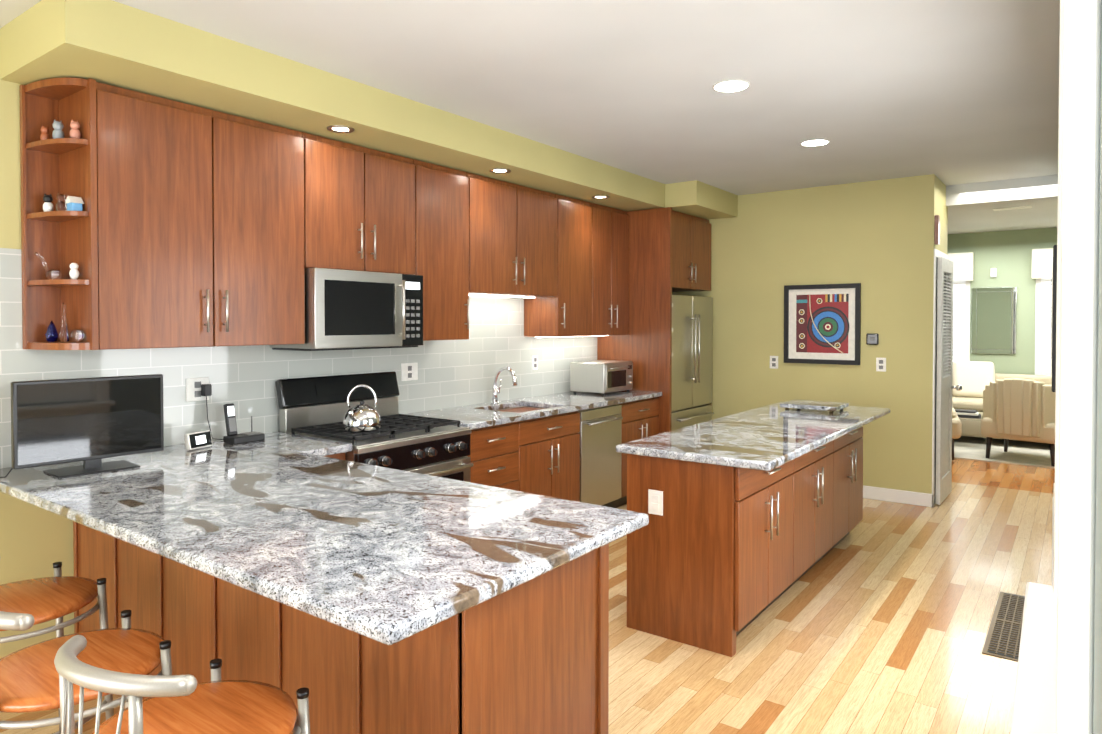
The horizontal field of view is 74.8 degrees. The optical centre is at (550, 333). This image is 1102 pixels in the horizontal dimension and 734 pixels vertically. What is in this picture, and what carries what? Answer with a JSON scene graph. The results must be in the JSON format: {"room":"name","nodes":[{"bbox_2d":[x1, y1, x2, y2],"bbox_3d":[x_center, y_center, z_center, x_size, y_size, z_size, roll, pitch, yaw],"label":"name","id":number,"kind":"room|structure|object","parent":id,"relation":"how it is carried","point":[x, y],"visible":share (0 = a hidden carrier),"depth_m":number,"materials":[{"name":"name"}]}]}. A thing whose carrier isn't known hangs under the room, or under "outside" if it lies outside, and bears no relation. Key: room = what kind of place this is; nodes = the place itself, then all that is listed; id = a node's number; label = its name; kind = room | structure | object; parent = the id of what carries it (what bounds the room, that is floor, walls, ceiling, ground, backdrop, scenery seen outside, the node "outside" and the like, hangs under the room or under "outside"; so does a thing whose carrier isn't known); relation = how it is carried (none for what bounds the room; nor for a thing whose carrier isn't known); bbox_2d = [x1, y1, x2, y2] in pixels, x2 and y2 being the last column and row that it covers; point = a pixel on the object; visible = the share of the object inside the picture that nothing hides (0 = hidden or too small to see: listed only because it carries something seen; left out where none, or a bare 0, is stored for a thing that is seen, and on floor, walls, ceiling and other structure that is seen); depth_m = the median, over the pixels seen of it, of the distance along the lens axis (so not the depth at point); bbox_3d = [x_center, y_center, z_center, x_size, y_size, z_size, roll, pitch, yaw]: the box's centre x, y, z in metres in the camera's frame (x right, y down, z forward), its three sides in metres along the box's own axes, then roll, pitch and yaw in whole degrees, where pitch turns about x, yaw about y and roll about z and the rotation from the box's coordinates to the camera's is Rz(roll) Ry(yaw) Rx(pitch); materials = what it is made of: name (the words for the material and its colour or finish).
{"room":"kitchen","nodes":[
{"label":"kitchen","id":0,"kind":"room"},
{"bbox_2d":[0,80,73,658],"bbox_3d":[-0.517,0.066,5.603,0.100,2.780,14.700,1,1,36],"label":"wall","id":1,"kind":"structure","parent":0,"point":[36,542],"depth_m":3.10,"materials":[{"name":"yellow paint"}]},
{"bbox_2d":[52,78,307,349],"bbox_3d":[-1.753,-0.506,3.522,0.346,1.130,1.028,1,1,36],"label":"upper cabinet","id":2,"kind":"object","parent":1,"relation":"attached to","point":[188,225],"depth_m":3.28,"materials":[{"name":"brown wood"}]},
{"bbox_2d":[0,248,596,468],"bbox_3d":[-0.975,0.093,4.891,0.006,0.970,4.790,1,1,36],"label":"tile backsplash","id":3,"kind":"structure","parent":1,"relation":"attached to","point":[451,373],"depth_m":4.08,"materials":[{"name":"white tile"}]},
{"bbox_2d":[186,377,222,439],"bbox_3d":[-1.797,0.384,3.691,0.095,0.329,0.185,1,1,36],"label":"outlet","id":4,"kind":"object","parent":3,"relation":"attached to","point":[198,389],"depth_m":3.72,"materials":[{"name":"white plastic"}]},
{"bbox_2d":[401,363,417,380],"bbox_3d":[-0.976,0.250,4.807,0.095,0.117,0.142,1,1,36],"label":"outlet","id":5,"kind":"object","parent":3,"relation":"attached to","point":[409,371],"depth_m":4.90,"materials":[{"name":"white plastic"}]},
{"bbox_2d":[532,355,537,369],"bbox_3d":[-0.169,0.233,5.905,0.095,0.116,0.067,1,1,36],"label":"outlet","id":6,"kind":"object","parent":3,"relation":"attached to","point":[534,358],"depth_m":6.03,"materials":[{"name":"white plastic"}]},
{"bbox_2d":[308,134,419,274],"bbox_3d":[-1.212,-0.722,4.257,0.344,0.720,0.790,1,1,36],"label":"upper cabinet","id":7,"kind":"object","parent":1,"relation":"attached to","point":[364,203],"depth_m":4.14,"materials":[{"name":"brown wood"}]},
{"bbox_2d":[270,268,422,350],"bbox_3d":[-1.163,-0.136,4.232,0.462,0.442,0.780,1,1,36],"label":"over-the-range microwave","id":8,"kind":"object","parent":7,"relation":"attached to","point":[348,309],"visible":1,"depth_m":4.05,"materials":[{"name":"metal"}]},
{"bbox_2d":[420,161,471,340],"bbox_3d":[-0.833,-0.526,4.776,0.344,1.130,0.479,1,1,36],"label":"upper cabinet","id":9,"kind":"object","parent":1,"relation":"attached to","point":[445,193],"depth_m":4.69,"materials":[{"name":"brown wood"}]},
{"bbox_2d":[472,174,559,297],"bbox_3d":[-0.387,-0.695,5.380,0.344,0.810,1.013,1,1,36],"label":"upper cabinet","id":10,"kind":"object","parent":1,"relation":"attached to","point":[516,228],"depth_m":5.26,"materials":[{"name":"brown wood"}]},
{"bbox_2d":[524,195,595,337],"bbox_3d":[0.064,-0.545,5.996,0.344,1.130,0.496,1,1,36],"label":"upper cabinet","id":11,"kind":"object","parent":1,"relation":"attached to","point":[573,314],"depth_m":5.87,"materials":[{"name":"brown wood"}]},
{"bbox_2d":[596,204,628,335],"bbox_3d":[0.392,-0.552,6.443,0.344,1.130,0.613,1,1,36],"label":"upper cabinet","id":12,"kind":"object","parent":1,"relation":"attached to","point":[612,224],"depth_m":6.35,"materials":[{"name":"brown wood"}]},
{"bbox_2d":[672,210,710,291],"bbox_3d":[1.027,-0.776,6.990,0.714,0.700,0.937,1,1,36],"label":"upper cabinet","id":13,"kind":"object","parent":1,"relation":"attached to","point":[691,235],"depth_m":6.79,"materials":[{"name":"brown wood"}]},
{"bbox_2d":[0,0,737,219],"bbox_3d":[-0.255,-1.210,5.023,0.985,0.210,5.650,1,1,36],"label":"soffit","id":14,"kind":"structure","parent":0,"point":[115,43],"depth_m":3.44,"materials":[{"name":"yellow paint"}]},
{"bbox_2d":[327,125,353,132],"bbox_3d":[-1.113,-1.082,3.812,0.139,0.006,0.139,1,1,30],"label":"recessed light","id":15,"kind":"object","parent":14,"relation":"in","point":[333,128],"depth_m":3.81,"materials":[{"name":"metal"}]},
{"bbox_2d":[490,168,510,172],"bbox_3d":[-0.343,-1.099,4.859,0.139,0.006,0.139,0,1,-3],"label":"recessed light","id":16,"kind":"object","parent":14,"relation":"in","point":[497,170],"depth_m":4.85,"materials":[{"name":"metal"}]},
{"bbox_2d":[592,195,608,198],"bbox_3d":[0.403,-1.115,5.874,0.139,0.006,0.139,1,1,30],"label":"recessed light","id":17,"kind":"object","parent":14,"relation":"in","point":[597,196],"depth_m":5.88,"materials":[{"name":"metal"}]},
{"bbox_2d":[0,458,1054,733],"bbox_3d":[1.828,1.506,4.088,5.700,0.050,15.000,1,1,36],"label":"floor","id":18,"kind":"structure","parent":0,"point":[878,618],"depth_m":3.48,"materials":[{"name":"brown wood"}]},
{"bbox_2d":[0,558,113,733],"bbox_3d":[-1.758,1.072,2.393,0.505,0.871,0.512,1,1,36],"label":"stool","id":19,"kind":"object","parent":18,"relation":"on","point":[58,596],"visible":0.75,"depth_m":2.42,"materials":[{"name":"brown wood"}]},
{"bbox_2d":[0,610,171,728],"bbox_3d":[-1.289,1.079,1.950,0.503,0.871,0.512,1,1,36],"label":"stool","id":20,"kind":"object","parent":18,"relation":"on","point":[29,678],"visible":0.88,"depth_m":1.92,"materials":[{"name":"brown wood"}]},
{"bbox_2d":[54,635,309,733],"bbox_3d":[-0.813,1.084,1.636,0.505,0.871,0.513,1,1,36],"label":"stool","id":21,"kind":"object","parent":18,"relation":"on","point":[181,704],"visible":1,"depth_m":1.63,"materials":[{"name":"brown wood"}]},
{"bbox_2d":[324,452,345,459],"bbox_3d":[-1.407,1.043,3.771,0.637,0.884,0.320,1,1,36],"label":"base cabinet","id":22,"kind":"object","parent":18,"relation":"on","point":[342,456],"depth_m":3.67,"materials":[{"name":"brown wood"}]},
{"bbox_2d":[73,521,608,733],"bbox_3d":[-0.990,1.057,2.830,2.424,0.888,0.692,1,1,36],"label":"base cabinet","id":23,"kind":"object","parent":18,"relation":"on","point":[530,656],"visible":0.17,"depth_m":2.21,"materials":[{"name":"brown wood"}]},
{"bbox_2d":[0,431,648,644],"bbox_3d":[-0.946,0.592,2.765,2.562,0.040,1.387,1,1,36],"label":"countertop","id":24,"kind":"structure","parent":23,"relation":"on","point":[387,556],"depth_m":2.21,"materials":[{"name":"stone"}]},
{"bbox_2d":[0,374,163,478],"bbox_3d":[-2.010,0.374,3.062,0.434,0.385,0.579,1,1,36],"label":"tv monitor","id":25,"kind":"object","parent":24,"relation":"on","point":[90,423],"visible":1,"depth_m":2.98,"materials":[{"name":"black plastic"}]},
{"bbox_2d":[184,430,212,450],"bbox_3d":[-1.721,0.519,3.520,0.044,0.082,0.140,0,1,21],"label":"smart display","id":26,"kind":"object","parent":24,"relation":"on","point":[198,440],"visible":0.98,"depth_m":3.50,"materials":[{"name":"white plastic"}]},
{"bbox_2d":[223,403,264,444],"bbox_3d":[-1.592,0.457,3.730,0.127,0.198,0.170,1,1,36],"label":"phone","id":27,"kind":"object","parent":24,"relation":"on","point":[233,436],"visible":1,"depth_m":3.69,"materials":[{"name":"black plastic"}]},
{"bbox_2d":[275,371,472,481],"bbox_3d":[-0.999,0.866,4.201,0.773,1.226,0.858,1,1,36],"label":"range","id":28,"kind":"object","parent":18,"relation":"on","point":[315,407],"visible":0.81,"depth_m":4.16,"materials":[{"name":"metal"}]},
{"bbox_2d":[343,384,380,431],"bbox_3d":[-1.052,0.402,3.951,0.204,0.252,0.248,1,1,36],"label":"kettle","id":29,"kind":"object","parent":28,"relation":"on","point":[362,417],"visible":1,"depth_m":3.90,"materials":[{"name":"silver metal"}]},
{"bbox_2d":[468,421,523,491],"bbox_3d":[-0.635,1.027,4.803,0.659,0.884,0.532,1,1,36],"label":"base cabinet","id":30,"kind":"object","parent":18,"relation":"on","point":[497,452],"depth_m":4.65,"materials":[{"name":"brown wood"}]},
{"bbox_2d":[499,406,579,501],"bbox_3d":[-0.261,1.019,5.311,0.659,0.884,0.728,1,1,36],"label":"base cabinet","id":31,"kind":"object","parent":18,"relation":"on","point":[539,456],"depth_m":5.14,"materials":[{"name":"brown wood"}]},
{"bbox_2d":[405,390,661,429],"bbox_3d":[-0.034,0.632,5.587,0.692,0.210,2.523,1,1,36],"label":"countertop","id":32,"kind":"structure","parent":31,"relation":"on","point":[478,416],"depth_m":5.36,"materials":[{"name":"stone"}]},
{"bbox_2d":[491,367,516,403],"bbox_3d":[-0.342,0.387,5.436,0.246,0.284,0.091,1,1,36],"label":"faucet","id":33,"kind":"object","parent":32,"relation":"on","point":[495,391],"visible":1,"depth_m":5.46,"materials":[{"name":"silver metal"}]},
{"bbox_2d":[570,360,632,394],"bbox_3d":[0.468,0.379,6.360,0.397,0.270,0.480,1,1,36],"label":"toaster oven","id":34,"kind":"object","parent":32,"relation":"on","point":[601,376],"visible":1,"depth_m":6.21,"materials":[{"name":"silver metal"}]},
{"bbox_2d":[578,404,622,507],"bbox_3d":[0.164,1.012,5.824,0.684,0.883,0.594,1,1,36],"label":"dishwasher","id":35,"kind":"object","parent":18,"relation":"on","point":[600,432],"visible":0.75,"depth_m":5.63,"materials":[{"name":"metal"}]},
{"bbox_2d":[597,207,671,433],"bbox_3d":[0.753,0.161,6.597,0.757,2.560,0.035,1,1,36],"label":"tall cabinet","id":36,"kind":"object","parent":18,"relation":"on","point":[644,346],"visible":0.5,"depth_m":6.47,"materials":[{"name":"brown wood"}]},
{"bbox_2d":[613,397,658,507],"bbox_3d":[0.506,1.002,6.356,0.659,0.884,0.657,1,1,36],"label":"base cabinet","id":37,"kind":"object","parent":18,"relation":"on","point":[640,420],"depth_m":6.09,"materials":[{"name":"brown wood"}]},
{"bbox_2d":[671,295,713,430],"bbox_3d":[1.069,0.535,6.976,0.771,1.800,0.920,1,1,36],"label":"refrigerator","id":38,"kind":"object","parent":18,"relation":"on","point":[691,359],"visible":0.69,"depth_m":6.73,"materials":[{"name":"grey metal"}]},
{"bbox_2d":[627,427,862,656],"bbox_3d":[1.341,1.031,4.432,0.620,0.888,2.409,1,1,36],"label":"kitchen island","id":39,"kind":"object","parent":18,"relation":"on","point":[720,558],"visible":0.85,"depth_m":3.54,"materials":[{"name":"brown wood"}]},
{"bbox_2d":[616,401,889,470],"bbox_3d":[1.380,0.566,4.402,0.790,0.040,2.500,1,1,36],"label":"island countertop","id":40,"kind":"structure","parent":39,"relation":"on","point":[769,437],"depth_m":3.89,"materials":[{"name":"stone"}]},
{"bbox_2d":[780,399,848,412],"bbox_3d":[1.864,0.512,5.101,0.380,0.045,0.340,1,1,36],"label":"trivet","id":41,"kind":"object","parent":40,"relation":"on","point":[830,407],"visible":1,"depth_m":5.02,"materials":[{"name":"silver metal"}]},
{"bbox_2d":[982,591,1024,661],"bbox_3d":[2.395,1.483,3.677,0.250,0.009,0.950,1,1,36],"label":"floor vent","id":42,"kind":"object","parent":18,"relation":"in","point":[1003,637],"visible":0.6,"depth_m":3.63,"materials":[{"name":"brown metal"}]},
{"bbox_2d":[954,436,1054,467],"bbox_3d":[5.754,1.403,8.586,3.900,0.012,2.000,1,1,36],"label":"rug","id":43,"kind":"object","parent":18,"relation":"on","point":[1027,453],"visible":0.33,"depth_m":8.51,"materials":[{"name":"beige carpet"}]},
{"bbox_2d":[952,407,961,459],"bbox_3d":[4.330,0.939,8.445,0.900,0.922,0.871,1,1,36],"label":"armchair","id":44,"kind":"object","parent":43,"relation":"on","point":[956,428],"visible":0.08,"depth_m":7.97,"materials":[{"name":"fabric"}]},
{"bbox_2d":[955,409,985,449],"bbox_3d":[5.134,1.167,8.938,0.480,0.446,0.300,1,1,36],"label":"coffee table","id":45,"kind":"object","parent":43,"relation":"on","point":[965,414],"visible":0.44,"depth_m":8.82,"materials":[{"name":"clear glass"}]},
{"bbox_2d":[952,361,1051,440],"bbox_3d":[5.922,0.880,9.229,2.700,1.012,0.950,1,1,36],"label":"sofa","id":46,"kind":"object","parent":43,"relation":"on","point":[973,379],"visible":0.04,"depth_m":9.51,"materials":[{"name":"fabric"}]},
{"bbox_2d":[981,378,1055,466],"bbox_3d":[5.379,0.944,8.116,0.885,0.922,0.910,1,1,36],"label":"armchair","id":47,"kind":"object","parent":43,"relation":"on","point":[1018,409],"visible":0.81,"depth_m":7.81,"materials":[{"name":"leather"},{"name":"dark wood"}]},
{"bbox_2d":[0,0,1059,233],"bbox_3d":[1.828,-1.324,4.043,5.700,0.050,15.000,1,1,36],"label":"ceiling","id":48,"kind":"structure","parent":0,"point":[951,92],"depth_m":3.59,"materials":[{"name":"white paint"}]},
{"bbox_2d":[712,80,749,92],"bbox_3d":[0.940,-1.293,3.765,0.189,0.005,0.189,0,1,-9],"label":"recessed light","id":49,"kind":"object","parent":48,"relation":"in","point":[727,86],"depth_m":3.76,"materials":[{"name":"metal"}]},
{"bbox_2d":[800,139,829,146],"bbox_3d":[1.811,-1.311,4.950,0.189,0.005,0.189,0,1,-9],"label":"recessed light","id":50,"kind":"object","parent":48,"relation":"in","point":[815,142],"depth_m":4.93,"materials":[{"name":"metal"}]},
{"bbox_2d":[993,206,1031,210],"bbox_3d":[4.976,-1.355,7.779,0.350,0.006,0.150,1,1,36],"label":"recessed light","id":51,"kind":"object","parent":48,"relation":"in","point":[1021,207],"depth_m":7.77,"materials":[{"name":"metal"}]},
{"bbox_2d":[672,174,947,493],"bbox_3d":[2.330,0.042,7.121,2.690,2.780,0.760,1,1,36],"label":"wall block","id":52,"kind":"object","parent":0,"point":[875,238],"visible":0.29,"depth_m":6.41,"materials":[{"name":"yellow paint"}]},
{"bbox_2d":[770,356,777,368],"bbox_3d":[2.106,0.267,6.813,0.080,0.120,0.008,1,1,36],"label":"outlet","id":53,"kind":"object","parent":52,"relation":"attached to","point":[773,359],"depth_m":6.81,"materials":[{"name":"white plastic"}]},
{"bbox_2d":[784,283,860,364],"bbox_3d":[2.450,-0.088,6.540,0.670,0.720,0.029,1,1,36],"label":"framed painting","id":54,"kind":"object","parent":52,"relation":"attached to","point":[822,323],"visible":1,"depth_m":6.53,"materials":[{"name":"multicoloured paper"}]},
{"bbox_2d":[866,333,878,344],"bbox_3d":[2.803,0.046,6.287,0.100,0.100,0.024,1,1,36],"label":"thermostat","id":55,"kind":"object","parent":52,"relation":"attached to","point":[872,338],"depth_m":6.28,"materials":[{"name":"white plastic"}]},
{"bbox_2d":[876,358,885,371],"bbox_3d":[2.864,0.266,6.256,0.080,0.120,0.008,1,1,36],"label":"outlet","id":56,"kind":"object","parent":52,"relation":"attached to","point":[880,362],"depth_m":6.25,"materials":[{"name":"white plastic"}]},
{"bbox_2d":[863,485,933,506],"bbox_3d":[4.630,1.365,7.900,5.500,0.110,4.735,1,1,36],"label":"baseboard","id":57,"kind":"structure","parent":52,"relation":"attached to","point":[901,496],"depth_m":6.18,"materials":[{"name":"white wood"}]},
{"bbox_2d":[947,234,950,253],"bbox_3d":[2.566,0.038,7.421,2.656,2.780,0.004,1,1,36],"label":"wall","id":58,"kind":"structure","parent":0,"point":[949,235],"depth_m":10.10,"materials":[{"name":"paint"}]},
{"bbox_2d":[932,215,947,503],"bbox_3d":[3.415,0.225,6.305,0.030,2.440,0.715,1,1,36],"label":"door frame","id":59,"kind":"structure","parent":58,"relation":"attached to","point":[937,253],"depth_m":6.04,"materials":[{"name":"white wood"}]},
{"bbox_2d":[936,257,961,504],"bbox_3d":[3.475,0.394,6.273,0.130,2.080,0.600,1,1,36],"label":"door","id":60,"kind":"structure","parent":58,"relation":"in","point":[944,387],"depth_m":6.24,"materials":[{"name":"white wood"}]},
{"bbox_2d":[946,175,1057,207],"bbox_3d":[3.965,-1.245,6.321,0.870,0.180,0.160,1,1,36],"label":"header beam","id":61,"kind":"structure","parent":0,"point":[1010,191],"depth_m":6.26,"materials":[{"name":"white paint"}]},
{"bbox_2d":[951,227,1056,374],"bbox_3d":[6.102,0.000,9.797,5.600,2.780,0.100,1,1,36],"label":"wall","id":62,"kind":"structure","parent":0,"point":[1007,255],"depth_m":9.66,"materials":[{"name":"green paint"}]},
{"bbox_2d":[947,252,973,361],"label":"window blinds","id":63,"kind":"object","parent":62,"relation":"attached to","point":[963,269],"depth_m":9.97,"materials":[{"name":"white fabric"}]},
{"bbox_2d":[971,287,1016,353],"bbox_3d":[6.007,-0.180,9.784,0.520,0.900,0.028,1,1,36],"label":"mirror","id":64,"kind":"object","parent":62,"relation":"attached to","point":[994,318],"visible":0.96,"depth_m":9.77,"materials":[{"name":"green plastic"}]},
{"bbox_2d":[1032,248,1052,374],"label":"window blinds","id":65,"kind":"object","parent":62,"relation":"attached to","point":[1042,259],"depth_m":9.42,"materials":[{"name":"white fabric"}]},
{"bbox_2d":[1093,25,1101,733],"bbox_3d":[2.361,0.104,3.222,0.322,2.780,7.371,1,1,36],"label":"wall","id":66,"kind":"structure","parent":0,"point":[1097,708],"depth_m":0.46,"materials":[{"name":"white paint"}]},
{"bbox_2d":[1052,483,1054,585],"bbox_3d":[2.295,1.423,3.289,0.202,0.140,7.368,1,1,36],"label":"baseboard","id":67,"kind":"structure","parent":66,"relation":"attached to","point":[1053,537],"depth_m":4.91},
{"bbox_2d":[1051,245,1056,391],"bbox_3d":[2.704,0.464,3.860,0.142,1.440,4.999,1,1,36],"label":"picture frame","id":68,"kind":"object","parent":66,"relation":"attached to","point":[1053,313],"visible":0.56,"depth_m":1.81,"materials":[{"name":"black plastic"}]},
{"bbox_2d":[1010,0,1101,733],"bbox_3d":[0.821,-0.132,1.078,0.250,1.780,1.562,1,1,36],"label":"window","id":69,"kind":"structure","parent":66,"relation":"in","point":[1054,686],"depth_m":0.49,"materials":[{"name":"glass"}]}
]}

